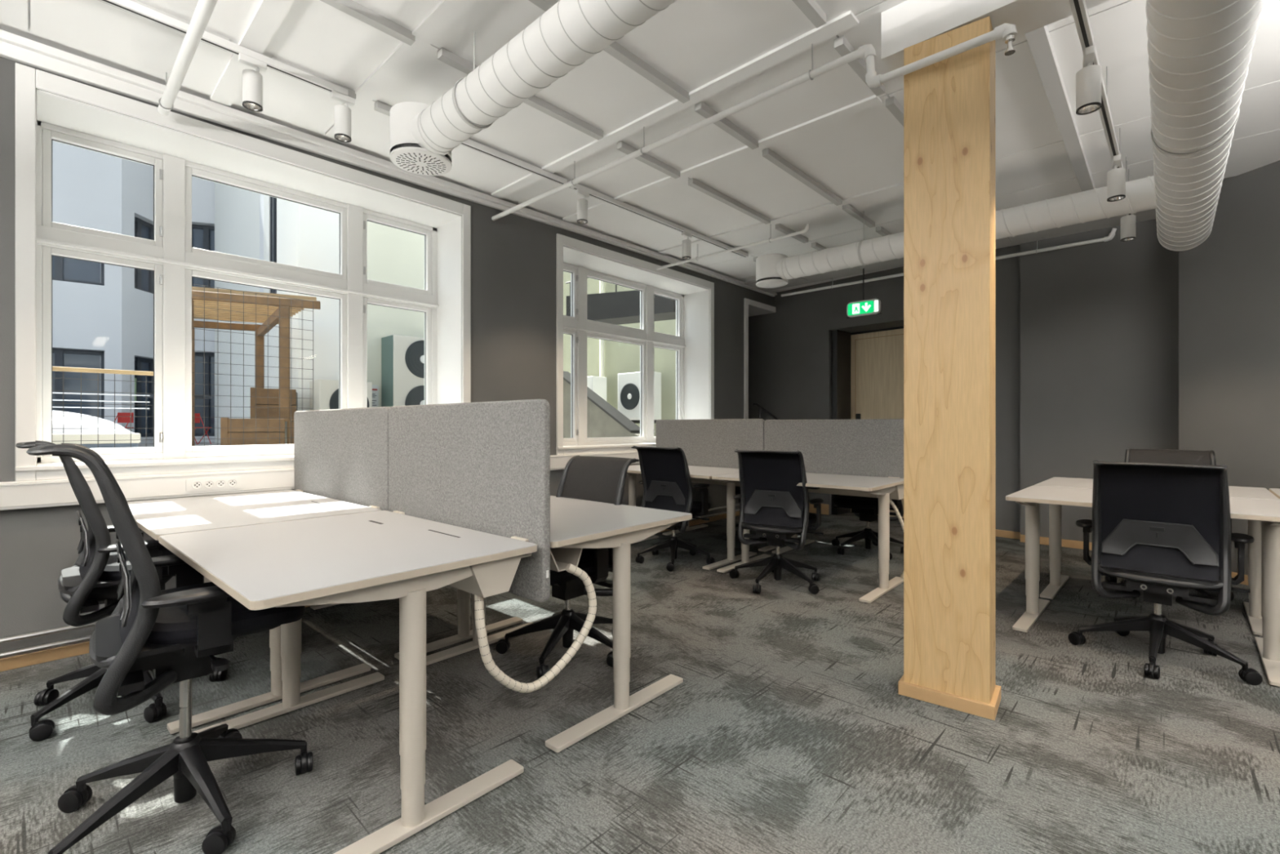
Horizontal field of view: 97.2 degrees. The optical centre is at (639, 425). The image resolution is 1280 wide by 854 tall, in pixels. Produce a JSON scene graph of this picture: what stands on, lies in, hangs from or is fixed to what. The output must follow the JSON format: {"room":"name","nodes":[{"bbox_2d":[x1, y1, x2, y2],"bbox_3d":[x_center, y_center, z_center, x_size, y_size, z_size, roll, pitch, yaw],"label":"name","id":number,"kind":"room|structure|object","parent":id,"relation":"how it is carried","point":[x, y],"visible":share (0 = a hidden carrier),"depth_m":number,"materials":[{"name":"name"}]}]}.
{"room":"open-plan office","nodes":[
{"label":"open-plan office","id":0,"kind":"room"},
{"bbox_2d":[0,57,774,658],"bbox_3d":[-1.886,-0.340,4.018,0.460,2.920,10.500,0,0,43],"label":"wall","id":1,"kind":"structure","parent":0,"point":[513,256],"depth_m":4.40,"materials":[{"name":"grey paint"}]},
{"bbox_2d":[14,62,471,481],"bbox_3d":[-2.248,-0.706,3.600,0.489,1.928,2.325,0,0,43],"label":"window","id":2,"kind":"structure","parent":1,"relation":"in","point":[42,117],"depth_m":3.31,"materials":[{"name":"white wood"}]},
{"bbox_2d":[0,451,639,510],"bbox_3d":[-1.956,0.322,3.570,0.049,0.127,9.550,0,0,43],"label":"cable trunking","id":3,"kind":"object","parent":1,"relation":"attached to","point":[20,495],"visible":0.44,"depth_m":2.97,"materials":[{"name":"white plastic"}]},
{"bbox_2d":[191,480,202,488],"bbox_3d":[-2.401,0.323,3.058,0.003,0.046,0.045,0,0,43],"label":"socket","id":4,"kind":"object","parent":3,"relation":"attached to","point":[195,484],"depth_m":3.06,"materials":[{"name":"grey"}]},
{"bbox_2d":[204,480,214,488],"bbox_3d":[-2.365,0.323,3.097,0.003,0.046,0.045,0,0,43],"label":"socket","id":5,"kind":"object","parent":3,"relation":"attached to","point":[207,483],"depth_m":3.10,"materials":[{"name":"grey"}]},
{"bbox_2d":[0,511,739,671],"bbox_3d":[-1.958,1.093,3.592,0.016,0.055,9.580,0,0,43],"label":"baseboard","id":6,"kind":"structure","parent":1,"relation":"attached to","point":[37,657],"depth_m":2.68,"materials":[{"name":"brown wood"}]},
{"bbox_2d":[0,503,739,657],"bbox_3d":[-1.968,1.002,3.547,0.059,0.086,9.300,0,0,43],"label":"pipe","id":7,"kind":"object","parent":1,"relation":"attached to","point":[15,637],"visible":0.16,"depth_m":2.65,"materials":[{"name":"silver metal"}]},
{"bbox_2d":[0,29,777,297],"bbox_3d":[-1.694,-1.728,3.838,0.065,0.101,10.300,0,0,43],"label":"trim","id":8,"kind":"structure","parent":1,"relation":"attached to","point":[14,47],"depth_m":3.24,"materials":[{"name":"white paint"}]},
{"bbox_2d":[555,233,714,454],"bbox_3d":[-0.092,-0.706,5.910,0.489,1.928,2.325,0,0,43],"label":"window","id":9,"kind":"structure","parent":1,"relation":"in","point":[693,343],"depth_m":6.04,"materials":[{"name":"white wood"}]},
{"bbox_2d":[743,297,775,418],"bbox_3d":[1.410,-0.240,7.532,0.482,2.720,0.765,0,0,43],"label":"trim","id":10,"kind":"structure","parent":1,"relation":"attached to","point":[751,308],"depth_m":7.12,"materials":[{"name":"white paint"}]},
{"bbox_2d":[0,511,1279,853],"bbox_3d":[0.805,1.170,1.984,7.950,0.100,11.200,0,0,43],"label":"floor","id":11,"kind":"structure","parent":0,"point":[788,728],"depth_m":2.03,"materials":[{"name":"carpet"}]},
{"bbox_2d":[15,440,227,741],"bbox_3d":[-2.081,0.590,2.299,0.630,1.060,0.636,0,0,39],"label":"office chair","id":12,"kind":"object","parent":11,"relation":"on","point":[94,580],"visible":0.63,"depth_m":2.11,"materials":[{"name":"black plastic"}]},
{"bbox_2d":[26,442,313,853],"bbox_3d":[-1.328,0.585,1.659,0.634,1.070,0.634,0,0,-44],"label":"office chair","id":13,"kind":"object","parent":11,"relation":"on","point":[177,633],"visible":0.93,"depth_m":1.51,"materials":[{"name":"black plastic"}]},
{"bbox_2d":[127,489,381,733],"bbox_3d":[-1.897,0.752,2.695,1.237,0.736,0.806,0,0,41],"label":"desk","id":14,"kind":"object","parent":11,"relation":"on","point":[156,517],"visible":0.41,"depth_m":2.45,"materials":[{"name":"laminate"}]},
{"bbox_2d":[159,510,537,853],"bbox_3d":[-1.001,0.752,1.905,1.117,0.736,0.806,0,0,41],"label":"desk","id":15,"kind":"object","parent":11,"relation":"on","point":[381,554],"visible":0.97,"depth_m":1.66,"materials":[{"name":"laminate"}]},
{"bbox_2d":[448,565,482,596],"bbox_3d":[-0.814,0.465,2.071,0.995,0.111,0.190,0,0,41],"label":"cable tray","id":16,"kind":"object","parent":15,"relation":"on","point":[472,582],"depth_m":1.70,"materials":[{"name":"silver metal"}]},
{"bbox_2d":[470,555,522,597],"bbox_3d":[-0.441,0.465,1.742,0.008,0.111,0.190,0,0,41],"label":"tray","id":17,"kind":"object","parent":15,"relation":"on","point":[491,578],"depth_m":1.73,"materials":[{"name":"silver metal"}]},
{"bbox_2d":[474,563,596,693],"bbox_3d":[-0.334,0.673,1.870,0.458,0.379,0.066,0,0,-43],"label":"hose","id":18,"kind":"object","parent":15,"relation":"hanging from","point":[486,657],"visible":1,"depth_m":1.83,"materials":[{"name":"beige"}]},
{"bbox_2d":[310,588,523,659],"bbox_3d":[-1.345,0.752,3.320,1.237,0.736,0.806,0,0,41],"label":"desk","id":19,"kind":"object","parent":11,"relation":"on","point":[464,633],"visible":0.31,"depth_m":2.93,"materials":[{"name":"metal"}]},
{"bbox_2d":[293,406,390,511],"bbox_3d":[-1.616,0.249,3.009,1.251,0.672,0.060,0,0,41],"label":"screen","id":20,"kind":"object","parent":19,"relation":"attached to","point":[342,455],"visible":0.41,"depth_m":2.90,"materials":[{"name":"fabric"}]},
{"bbox_2d":[426,495,692,752],"bbox_3d":[-0.449,0.752,2.529,1.117,0.736,0.806,0,0,41],"label":"desk","id":21,"kind":"object","parent":11,"relation":"on","point":[575,524],"visible":0.6,"depth_m":2.18,"materials":[{"name":"laminate"}]},
{"bbox_2d":[388,399,550,602],"bbox_3d":[-0.723,0.249,2.221,1.119,0.672,0.060,0,0,41],"label":"screen","id":22,"kind":"object","parent":21,"relation":"attached to","point":[481,466],"visible":0.67,"depth_m":2.08,"materials":[{"name":"fabric"}]},
{"bbox_2d":[550,547,582,571],"bbox_3d":[-0.636,0.465,2.363,0.995,0.111,0.190,0,0,41],"label":"cable tray","id":23,"kind":"object","parent":21,"relation":"on","point":[560,557],"depth_m":2.10,"materials":[{"name":"silver metal"}]},
{"bbox_2d":[495,455,639,679],"bbox_3d":[-0.351,0.642,2.800,0.629,0.954,0.628,0,0,42],"label":"office chair","id":24,"kind":"object","parent":11,"relation":"on","point":[594,478],"visible":0.48,"depth_m":2.77,"materials":[{"name":"black plastic"}]},
{"bbox_2d":[631,445,715,571],"bbox_3d":[0.283,0.643,4.641,0.647,0.955,0.654,0,0,38],"label":"office chair","id":25,"kind":"object","parent":11,"relation":"on","point":[666,481],"visible":0.91,"depth_m":4.51,"materials":[{"name":"black plastic"}]},
{"bbox_2d":[626,464,756,569],"bbox_3d":[0.341,0.752,5.003,1.227,0.735,0.806,0,0,42],"label":"desk","id":26,"kind":"object","parent":11,"relation":"on","point":[700,474],"visible":0.38,"depth_m":4.61,"materials":[{"name":"laminate"}]},
{"bbox_2d":[690,477,739,486],"bbox_3d":[0.529,0.465,5.168,1.105,0.111,0.190,0,0,42],"label":"cable tray","id":27,"kind":"object","parent":26,"relation":"on","point":[693,479],"depth_m":5.03,"materials":[{"name":"silver metal"}]},
{"bbox_2d":[662,520,798,551],"bbox_3d":[0.897,0.752,5.621,1.227,0.735,0.806,0,0,42],"label":"desk","id":28,"kind":"object","parent":11,"relation":"on","point":[769,547],"visible":0.21,"depth_m":5.82,"materials":[{"name":"metal"}]},
{"bbox_2d":[655,418,764,468],"bbox_3d":[0.624,0.231,5.315,1.229,0.578,0.060,0,0,42],"label":"screen","id":29,"kind":"object","parent":28,"relation":"attached to","point":[708,442],"visible":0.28,"depth_m":5.25,"materials":[{"name":"fabric"}]},
{"bbox_2d":[753,403,778,419],"bbox_3d":[1.758,0.412,7.454,0.513,1.416,0.079,0,0,17],"label":"handrail","id":30,"kind":"object","parent":11,"relation":"on","point":[754,404],"visible":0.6,"depth_m":7.47,"materials":[{"name":"black"}]},
{"bbox_2d":[728,448,823,594],"bbox_3d":[0.958,0.642,4.005,0.665,0.954,0.660,0,0,30],"label":"office chair","id":31,"kind":"object","parent":11,"relation":"on","point":[772,504],"visible":1,"depth_m":3.88,"materials":[{"name":"black plastic"}]},
{"bbox_2d":[772,533,814,553],"bbox_3d":[1.809,0.752,4.799,1.202,0.735,0.806,0,0,42],"label":"desk","id":32,"kind":"object","parent":11,"relation":"on","point":[785,548],"visible":0.16,"depth_m":5.08,"materials":[{"name":"metal"}]},
{"bbox_2d":[764,418,903,478],"bbox_3d":[1.531,0.236,4.497,1.201,0.568,0.060,0,0,42],"label":"screen","id":33,"kind":"object","parent":32,"relation":"attached to","point":[873,447],"visible":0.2,"depth_m":4.41,"materials":[{"name":"fabric"}]},
{"bbox_2d":[711,472,903,603],"bbox_3d":[1.253,0.752,4.181,1.202,0.735,0.806,0,0,42],"label":"desk","id":34,"kind":"object","parent":11,"relation":"on","point":[883,488],"visible":0.77,"depth_m":3.81,"materials":[{"name":"laminate"}]},
{"bbox_2d":[808,485,898,499],"bbox_3d":[1.441,0.465,4.346,1.080,0.111,0.190,0,0,42],"label":"cable tray","id":35,"kind":"object","parent":34,"relation":"on","point":[894,495],"depth_m":4.16,"materials":[{"name":"silver metal"}]},
{"bbox_2d":[889,498,903,577],"bbox_3d":[1.832,0.794,4.000,0.166,0.602,0.096,0,0,-16],"label":"hose","id":36,"kind":"object","parent":34,"relation":"hanging from","point":[891,502],"visible":0.37,"depth_m":3.99,"materials":[{"name":"beige"}]},
{"bbox_2d":[896,484,903,499],"bbox_3d":[1.842,0.465,3.984,0.008,0.111,0.190,0,0,42],"label":"tray","id":37,"kind":"object","parent":34,"relation":"on","point":[900,488],"depth_m":3.96,"materials":[{"name":"silver metal"}]},
{"bbox_2d":[831,493,903,559],"bbox_3d":[2.013,0.642,5.032,0.668,0.954,0.659,0,0,-42],"label":"office chair","id":38,"kind":"object","parent":11,"relation":"on","point":[864,508],"visible":0.42,"depth_m":4.94,"materials":[{"name":"black plastic"}]},
{"bbox_2d":[897,16,1000,719],"bbox_3d":[1.278,-0.226,2.331,0.343,2.692,0.219,0,0,38],"label":"column","id":39,"kind":"structure","parent":11,"relation":"on","point":[949,104],"depth_m":2.25,"materials":[{"name":"brown wood"}]},
{"bbox_2d":[1005,484,1279,687],"bbox_3d":[2.640,0.752,2.982,1.062,0.735,0.792,0,0,44],"label":"desk","id":40,"kind":"object","parent":11,"relation":"on","point":[1266,511],"visible":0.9,"depth_m":2.79,"materials":[{"name":"laminate"}]},
{"bbox_2d":[1035,476,1279,636],"bbox_3d":[3.203,0.752,3.564,1.062,0.735,0.792,0,0,44],"label":"desk","id":41,"kind":"object","parent":11,"relation":"on","point":[1253,608],"visible":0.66,"depth_m":3.35,"materials":[{"name":"laminate"}]},
{"bbox_2d":[1067,460,1262,684],"bbox_3d":[2.480,0.642,2.706,0.673,0.954,0.638,0,0,44],"label":"office chair","id":42,"kind":"object","parent":11,"relation":"on","point":[1164,529],"visible":1,"depth_m":2.61,"materials":[{"name":"black plastic"}]},
{"bbox_2d":[1105,448,1234,606],"bbox_3d":[3.501,0.642,3.753,0.639,0.954,0.626,0,0,43],"label":"office chair","id":43,"kind":"object","parent":11,"relation":"on","point":[1135,455],"visible":0.12,"depth_m":3.87,"materials":[{"name":"black plastic"}]},
{"bbox_2d":[0,0,1279,292],"bbox_3d":[0.805,-1.827,1.984,7.950,0.185,11.200,0,0,43],"label":"ceiling","id":44,"kind":"structure","parent":0,"point":[825,151],"depth_m":3.07,"materials":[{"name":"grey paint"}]},
{"bbox_2d":[157,0,217,115],"bbox_3d":[0.059,-1.688,0.561,6.900,0.185,0.060,0,0,43],"label":"pipe","id":45,"kind":"object","parent":44,"relation":"hanging from","point":[204,9],"visible":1,"depth_m":2.44,"materials":[{"name":"white"}]},
{"bbox_2d":[99,0,347,95],"bbox_3d":[-1.996,-1.746,2.493,0.036,0.034,1.320,0,0,43],"label":"track","id":46,"kind":"object","parent":44,"relation":"attached to","point":[131,6],"visible":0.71,"depth_m":2.58,"materials":[{"name":"white"}]},
{"bbox_2d":[238,53,266,111],"bbox_3d":[-1.832,-1.618,2.668,0.081,0.228,0.110,0,0,43],"label":"track spotlight","id":47,"kind":"object","parent":46,"relation":"attached to","point":[252,80],"visible":1,"depth_m":2.64,"materials":[{"name":"white"}]},
{"bbox_2d":[330,89,355,142],"bbox_3d":[-1.559,-1.618,2.960,0.081,0.228,0.110,0,0,43],"label":"track spotlight","id":48,"kind":"object","parent":46,"relation":"attached to","point":[342,113],"visible":1,"depth_m":2.94,"materials":[{"name":"white"}]},
{"bbox_2d":[460,139,567,184],"bbox_3d":[-0.870,-1.746,3.699,0.036,0.034,0.980,0,0,43],"label":"track","id":49,"kind":"object","parent":44,"relation":"attached to","point":[470,144],"visible":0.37,"depth_m":3.72,"materials":[{"name":"white"}]},
{"bbox_2d":[389,0,677,175],"bbox_3d":[-0.166,-1.562,2.009,2.924,0.436,0.299,0,0,43],"label":"ventilation duct","id":50,"kind":"object","parent":44,"relation":"hanging from","point":[424,137],"visible":1,"depth_m":2.26,"materials":[{"name":"white metal"}]},
{"bbox_2d":[570,183,748,257],"bbox_3d":[0.304,-1.746,4.956,0.036,0.034,2.340,0,0,43],"label":"track","id":51,"kind":"object","parent":44,"relation":"attached to","point":[593,193],"visible":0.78,"depth_m":4.72,"materials":[{"name":"white"}]},
{"bbox_2d":[575,188,589,223],"bbox_3d":[-0.427,-1.618,4.174,0.081,0.228,0.110,0,0,43],"label":"track spotlight","id":52,"kind":"object","parent":51,"relation":"attached to","point":[582,203],"visible":1,"depth_m":4.14,"materials":[{"name":"white"}]},
{"bbox_2d":[681,231,691,259],"bbox_3d":[0.420,-1.618,5.080,0.081,0.228,0.110,0,0,43],"label":"track spotlight","id":53,"kind":"object","parent":51,"relation":"attached to","point":[686,243],"visible":1,"depth_m":5.05,"materials":[{"name":"white"}]},
{"bbox_2d":[656,223,809,270],"bbox_3d":[0.792,-1.693,5.280,1.693,0.174,0.038,0,0,43],"label":"pipe","id":54,"kind":"object","parent":44,"relation":"hanging from","point":[806,230],"visible":0.99,"depth_m":5.16,"materials":[{"name":"white"}]},
{"bbox_2d":[491,30,995,220],"bbox_3d":[0.097,-1.609,3.261,3.430,0.341,0.055,0,0,43],"label":"pipe","id":55,"kind":"object","parent":44,"relation":"hanging from","point":[868,51],"visible":1,"depth_m":2.62,"materials":[{"name":"white metal"}]},
{"bbox_2d":[994,22,1017,55],"bbox_3d":[1.349,-1.423,2.079,0.069,0.112,0.046,0,0,43],"label":"sprinkler","id":56,"kind":"object","parent":55,"relation":"attached to","point":[1007,33],"visible":1,"depth_m":2.06,"materials":[{"name":"white"}]},
{"bbox_2d":[846,268,881,318],"bbox_3d":[2.492,-1.498,6.289,0.380,0.563,0.052,0,0,43],"label":"exit sign","id":57,"kind":"object","parent":44,"relation":"hanging from","point":[870,307],"visible":0.99,"depth_m":6.28,"materials":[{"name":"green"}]},
{"bbox_2d":[781,227,1116,297],"bbox_3d":[2.978,-1.700,6.030,3.245,0.160,0.044,0,0,43],"label":"pipe","id":58,"kind":"object","parent":44,"relation":"hanging from","point":[1112,234],"visible":0.7,"depth_m":5.42,"materials":[{"name":"white"}]},
{"bbox_2d":[755,175,1157,288],"bbox_3d":[2.156,-1.548,4.417,2.816,0.465,0.293,0,0,43],"label":"ventilation duct","id":59,"kind":"object","parent":44,"relation":"hanging from","point":[772,270],"visible":0.73,"depth_m":3.93,"materials":[{"name":"white metal"}]},
{"bbox_2d":[881,0,1110,83],"bbox_3d":[2.587,-1.690,1.152,4.010,0.220,0.235,0,0,43],"label":"beam","id":60,"kind":"structure","parent":44,"relation":"attached to","point":[909,23],"depth_m":2.26,"materials":[{"name":"white paint"}]},
{"bbox_2d":[1068,0,1123,168],"bbox_3d":[1.944,-1.639,2.412,0.038,0.281,2.980,0,0,44],"label":"track","id":61,"kind":"object","parent":44,"relation":"hanging from","point":[1078,7],"visible":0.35,"depth_m":2.34,"materials":[{"name":"white"}]},
{"bbox_2d":[1075,44,1101,115],"bbox_3d":[1.811,-1.388,2.277,0.081,0.228,0.110,0,0,35],"label":"track spotlight","id":62,"kind":"object","parent":61,"relation":"hanging from","point":[1088,79],"visible":1,"depth_m":2.25,"materials":[{"name":"white"}]},
{"bbox_2d":[1106,154,1125,201],"bbox_3d":[2.681,-1.388,3.175,0.081,0.228,0.110,0,0,35],"label":"track spotlight","id":63,"kind":"object","parent":61,"relation":"hanging from","point":[1116,177],"visible":1,"depth_m":3.15,"materials":[{"name":"white"}]},
{"bbox_2d":[1125,156,1133,214],"bbox_3d":[3.332,-1.639,3.853,0.036,0.281,0.520,0,0,44],"label":"track","id":64,"kind":"object","parent":44,"relation":"hanging from","point":[1126,157],"visible":0.16,"depth_m":3.79,"materials":[{"name":"white"}]},
{"bbox_2d":[1120,213,1135,241],"bbox_3d":[3.353,-1.388,3.874,0.081,0.228,0.110,0,0,35],"label":"track spotlight","id":65,"kind":"object","parent":64,"relation":"hanging from","point":[1128,221],"visible":0.88,"depth_m":3.85,"materials":[{"name":"white"}]},
{"bbox_2d":[1145,0,1264,251],"bbox_3d":[0.810,-1.508,0.735,0.290,0.545,8.980,0,0,43],"label":"ventilation duct","id":66,"kind":"object","parent":44,"relation":"hanging from","point":[1199,51],"visible":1,"depth_m":2.19,"materials":[{"name":"white metal"}]},
{"bbox_2d":[748,244,1020,532],"bbox_3d":[3.352,-0.340,6.500,0.700,2.920,5.470,0,0,-42],"label":"wall","id":67,"kind":"structure","parent":0,"point":[790,347],"depth_m":7.08,"materials":[{"name":"grey paint"}]},
{"bbox_2d":[808,502,829,515],"bbox_3d":[2.111,1.055,7.340,0.016,0.130,0.753,0,0,-42],"label":"baseboard","id":68,"kind":"structure","parent":67,"relation":"attached to","point":[824,508],"depth_m":7.12,"materials":[{"name":"brown wood"}]},
{"bbox_2d":[831,326,903,518],"bbox_3d":[2.963,-0.037,6.802,0.410,2.315,1.260,0,0,-42],"label":"door","id":69,"kind":"structure","parent":67,"relation":"in","point":[868,366],"depth_m":7.07,"materials":[{"name":"brown wood"}]},
{"bbox_2d":[995,528,1020,539],"bbox_3d":[3.477,1.085,5.829,0.016,0.070,0.813,0,0,-42],"label":"baseboard","id":70,"kind":"structure","parent":67,"relation":"attached to","point":[1001,533],"depth_m":5.61,"materials":[{"name":"brown wood"}]},
{"bbox_2d":[1020,218,1178,542],"bbox_3d":[4.115,-0.330,5.068,1.160,2.900,0.072,0,0,43],"label":"wall","id":71,"kind":"structure","parent":0,"point":[1100,321],"depth_m":5.07,"materials":[{"name":"grey paint"}]},
{"bbox_2d":[1020,534,1092,550],"bbox_3d":[4.041,1.085,5.077,1.040,0.070,0.016,0,0,43],"label":"baseboard","id":72,"kind":"structure","parent":71,"relation":"attached to","point":[1043,540],"depth_m":5.18,"materials":[{"name":"brown wood"}]},
{"bbox_2d":[1178,160,1279,574],"bbox_3d":[4.763,-0.340,2.550,0.500,2.920,3.818,0,0,-10],"label":"wall","id":73,"kind":"structure","parent":0,"point":[1229,282],"depth_m":4.04,"materials":[{"name":"grey paint"}]},
{"label":"outside","id":74,"kind":"structure","parent":0,"visible":0},
{"bbox_2d":[52,141,121,425],"bbox_3d":[-9.793,-3.380,9.737,1.273,9.000,0.350,0,0,-39],"label":"facade","id":75,"kind":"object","parent":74,"point":[86,184],"visible":0.3,"depth_m":9.77,"materials":[{"name":"grey paint"}]},
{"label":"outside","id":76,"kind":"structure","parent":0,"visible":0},
{"bbox_2d":[100,158,153,444],"bbox_3d":[-9.415,-3.380,10.588,0.350,9.000,1.211,0,0,-5],"label":"facade","id":77,"kind":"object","parent":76,"point":[137,179],"visible":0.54,"depth_m":10.40,"materials":[{"name":"grey paint"}]},
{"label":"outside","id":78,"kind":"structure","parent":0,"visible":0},
{"bbox_2d":[191,176,214,442],"bbox_3d":[-8.880,-3.380,11.520,0.976,9.000,0.350,0,0,-18],"label":"facade","id":79,"kind":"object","parent":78,"point":[202,190],"visible":0.1,"depth_m":11.49,"materials":[{"name":"grey paint"}]},
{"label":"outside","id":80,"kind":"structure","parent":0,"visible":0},
{"bbox_2d":[259,193,263,324],"bbox_3d":[-6.920,-3.380,10.166,0.350,9.000,3.914,0,0,-42],"label":"facade","id":81,"kind":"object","parent":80,"point":[261,196],"depth_m":8.73,"materials":[{"name":"grey"}]},
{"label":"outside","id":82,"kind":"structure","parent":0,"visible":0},
{"bbox_2d":[263,195,298,410],"bbox_3d":[-4.935,-2.880,8.040,0.350,8.000,1.921,0,0,-45],"label":"facade","id":83,"kind":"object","parent":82,"point":[281,217],"visible":0.22,"depth_m":7.88,"materials":[{"name":"grey"}]},
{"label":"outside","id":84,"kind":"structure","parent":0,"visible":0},
{"bbox_2d":[298,204,338,410],"bbox_3d":[-4.180,-2.880,7.497,0.559,8.000,0.350,0,0,-20],"label":"facade","id":85,"kind":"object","parent":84,"point":[318,228],"visible":0.22,"depth_m":7.32,"materials":[{"name":"white paint"}]},
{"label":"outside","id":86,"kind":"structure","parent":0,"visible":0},
{"bbox_2d":[367,221,424,406],"bbox_3d":[-3.405,-2.880,8.171,0.350,8.000,1.700,0,0,43],"label":"facade","id":87,"kind":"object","parent":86,"point":[396,256],"visible":0.11,"depth_m":7.85,"materials":[{"name":"white paint"}]},
{"bbox_2d":[309,379,372,410],"bbox_3d":[-3.794,-0.260,7.174,0.402,0.600,0.620,0,0,43],"label":"air conditioner","id":88,"kind":"object","parent":87,"relation":"attached to","point":[326,392],"visible":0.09,"depth_m":6.92,"materials":[{"name":"beige"}]},
{"bbox_2d":[372,384,378,407],"bbox_3d":[-3.636,-0.340,7.621,0.023,0.420,0.200,0,0,43],"label":"notice sign","id":89,"kind":"object","parent":87,"relation":"attached to","point":[375,387],"visible":0.34,"depth_m":7.65,"materials":[{"name":"white"}]},
{"bbox_2d":[381,334,424,407],"bbox_3d":[-3.138,-0.570,7.877,0.402,1.280,0.766,0,0,43],"label":"air conditioner","id":90,"kind":"object","parent":87,"relation":"attached to","point":[402,357],"visible":0.37,"depth_m":7.62,"materials":[{"name":"beige"}]},
{"bbox_2d":[408,343,424,375],"bbox_3d":[-2.974,-0.910,7.770,0.004,0.437,0.437,0,0,43],"label":"grille","id":91,"kind":"object","parent":90,"relation":"attached to","point":[415,351],"depth_m":7.69,"materials":[{"name":"grey"}]},
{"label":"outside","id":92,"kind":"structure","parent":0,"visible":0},
{"bbox_2d":[214,182,259,443],"bbox_3d":[-6.810,-3.380,9.982,3.800,9.000,0.500,0,0,43],"label":"wall","id":93,"kind":"structure","parent":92,"point":[237,211],"depth_m":9.97,"materials":[{"name":"white paint"}]},
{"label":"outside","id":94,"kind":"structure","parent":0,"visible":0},
{"bbox_2d":[563,271,675,435],"bbox_3d":[-1.817,-2.880,12.914,11.500,8.000,0.400,0,0,43],"label":"wall","id":95,"kind":"structure","parent":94,"point":[620,357],"depth_m":11.30,"materials":[{"name":"white paint"}]},
{"bbox_2d":[599,280,604,377],"bbox_3d":[-0.779,-2.270,11.534,0.095,5.220,0.100,0,0,43],"label":"drainpipe","id":96,"kind":"object","parent":95,"relation":"attached to","point":[601,282],"visible":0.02,"depth_m":11.49,"materials":[{"name":"metal"}]},
{"bbox_2d":[630,419,657,422],"bbox_3d":[-0.456,-0.070,10.891,2.090,0.060,0.700,0,0,43],"label":"wall bracket","id":97,"kind":"object","parent":95,"relation":"attached to","point":[633,420],"visible":0.09,"depth_m":10.53,"materials":[{"name":"metal"}]},
{"bbox_2d":[586,376,606,400],"bbox_3d":[-1.117,-0.525,11.274,0.900,0.850,0.402,0,0,43],"label":"air conditioner","id":98,"kind":"object","parent":97,"relation":"on","point":[597,384],"visible":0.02,"depth_m":10.96,"materials":[{"name":"white"}]},
{"bbox_2d":[617,371,661,420],"bbox_3d":[-0.021,-0.525,10.251,0.740,0.850,0.402,0,0,43],"label":"air conditioner","id":99,"kind":"object","parent":97,"relation":"on","point":[628,384],"visible":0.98,"depth_m":10.11,"materials":[{"name":"white"}]},
{"bbox_2d":[621,387,637,405],"bbox_3d":[-0.189,-0.520,10.144,0.404,0.404,0.004,0,0,43],"label":"grille","id":100,"kind":"object","parent":99,"relation":"attached to","point":[628,395],"depth_m":10.15,"materials":[{"name":"grey"}]},
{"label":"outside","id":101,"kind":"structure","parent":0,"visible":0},
{"bbox_2d":[565,277,675,324],"bbox_3d":[-0.190,-1.835,8.172,2.150,0.750,0.512,0,0,43],"label":"gantry","id":102,"kind":"object","parent":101,"point":[617,308],"visible":0.47,"depth_m":7.97,"materials":[{"name":"metal"}]},
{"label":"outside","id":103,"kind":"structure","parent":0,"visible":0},
{"bbox_2d":[137,442,220,447],"bbox_3d":[-6.437,0.380,9.429,13.500,0.080,19.000,0,0,43],"label":"floor","id":104,"kind":"structure","parent":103,"point":[143,445],"depth_m":10.01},
{"bbox_2d":[52,410,140,448],"bbox_3d":[-4.305,0.113,3.947,1.120,0.455,1.115,0,0,43],"label":"skylight","id":105,"kind":"object","parent":104,"relation":"on","point":[72,424],"visible":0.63,"depth_m":3.84,"materials":[{"name":"white"}]},
{"bbox_2d":[115,412,133,427],"bbox_3d":[-8.847,0.061,9.565,0.280,0.567,0.304,0,0,3],"label":"garden chair","id":106,"kind":"object","parent":104,"relation":"on","point":[122,417],"visible":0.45,"depth_m":9.68,"materials":[{"name":"red paint"}]},
{"bbox_2d":[142,394,212,399],"bbox_3d":[-6.064,-0.025,7.412,0.700,0.730,0.700,0,0,43],"label":"garden table","id":107,"kind":"object","parent":104,"relation":"on","point":[197,397],"visible":0.11,"depth_m":7.36,"materials":[{"name":"grey"}]},
{"bbox_2d":[52,284,313,448],"bbox_3d":[-4.428,-0.340,3.218,0.625,1.363,4.462,0,0,43],"label":"wire fence","id":108,"kind":"object","parent":104,"relation":"on","point":[63,369],"visible":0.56,"depth_m":4.21,"materials":[{"name":"grey metal"}]},
{"bbox_2d":[195,413,211,444],"bbox_3d":[-7.991,0.061,10.191,0.304,0.567,0.280,0,0,13],"label":"garden chair","id":109,"kind":"object","parent":104,"relation":"on","point":[197,417],"visible":0.44,"depth_m":10.30,"materials":[{"name":"red paint"}]},
{"bbox_2d":[220,417,287,445],"bbox_3d":[-3.822,0.133,5.601,0.526,0.414,0.166,0,0,-23],"label":"wooden planter","id":110,"kind":"object","parent":104,"relation":"on","point":[261,424],"visible":0.53,"depth_m":5.53,"materials":[{"name":"wood"}]},
{"bbox_2d":[191,286,320,445],"bbox_3d":[-4.471,-0.505,6.386,1.159,1.690,2.179,0,0,-39],"label":"pergola","id":111,"kind":"object","parent":104,"relation":"on","point":[197,312],"visible":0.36,"depth_m":5.82,"materials":[{"name":"brown wood"}]},
{"bbox_2d":[250,387,297,444],"bbox_3d":[-4.458,-0.052,6.887,0.456,0.784,0.406,0,0,-29],"label":"wooden planter","id":112,"kind":"object","parent":104,"relation":"on","point":[261,402],"visible":0.34,"depth_m":6.70,"materials":[{"name":"wood"}]},
{"bbox_2d":[563,371,639,438],"bbox_3d":[-0.630,-0.340,9.788,2.300,1.360,0.310,0,0,43],"label":"concrete ramp","id":113,"kind":"object","parent":104,"relation":"on","point":[603,420],"visible":0.45,"depth_m":9.73,"materials":[{"name":"concrete"}]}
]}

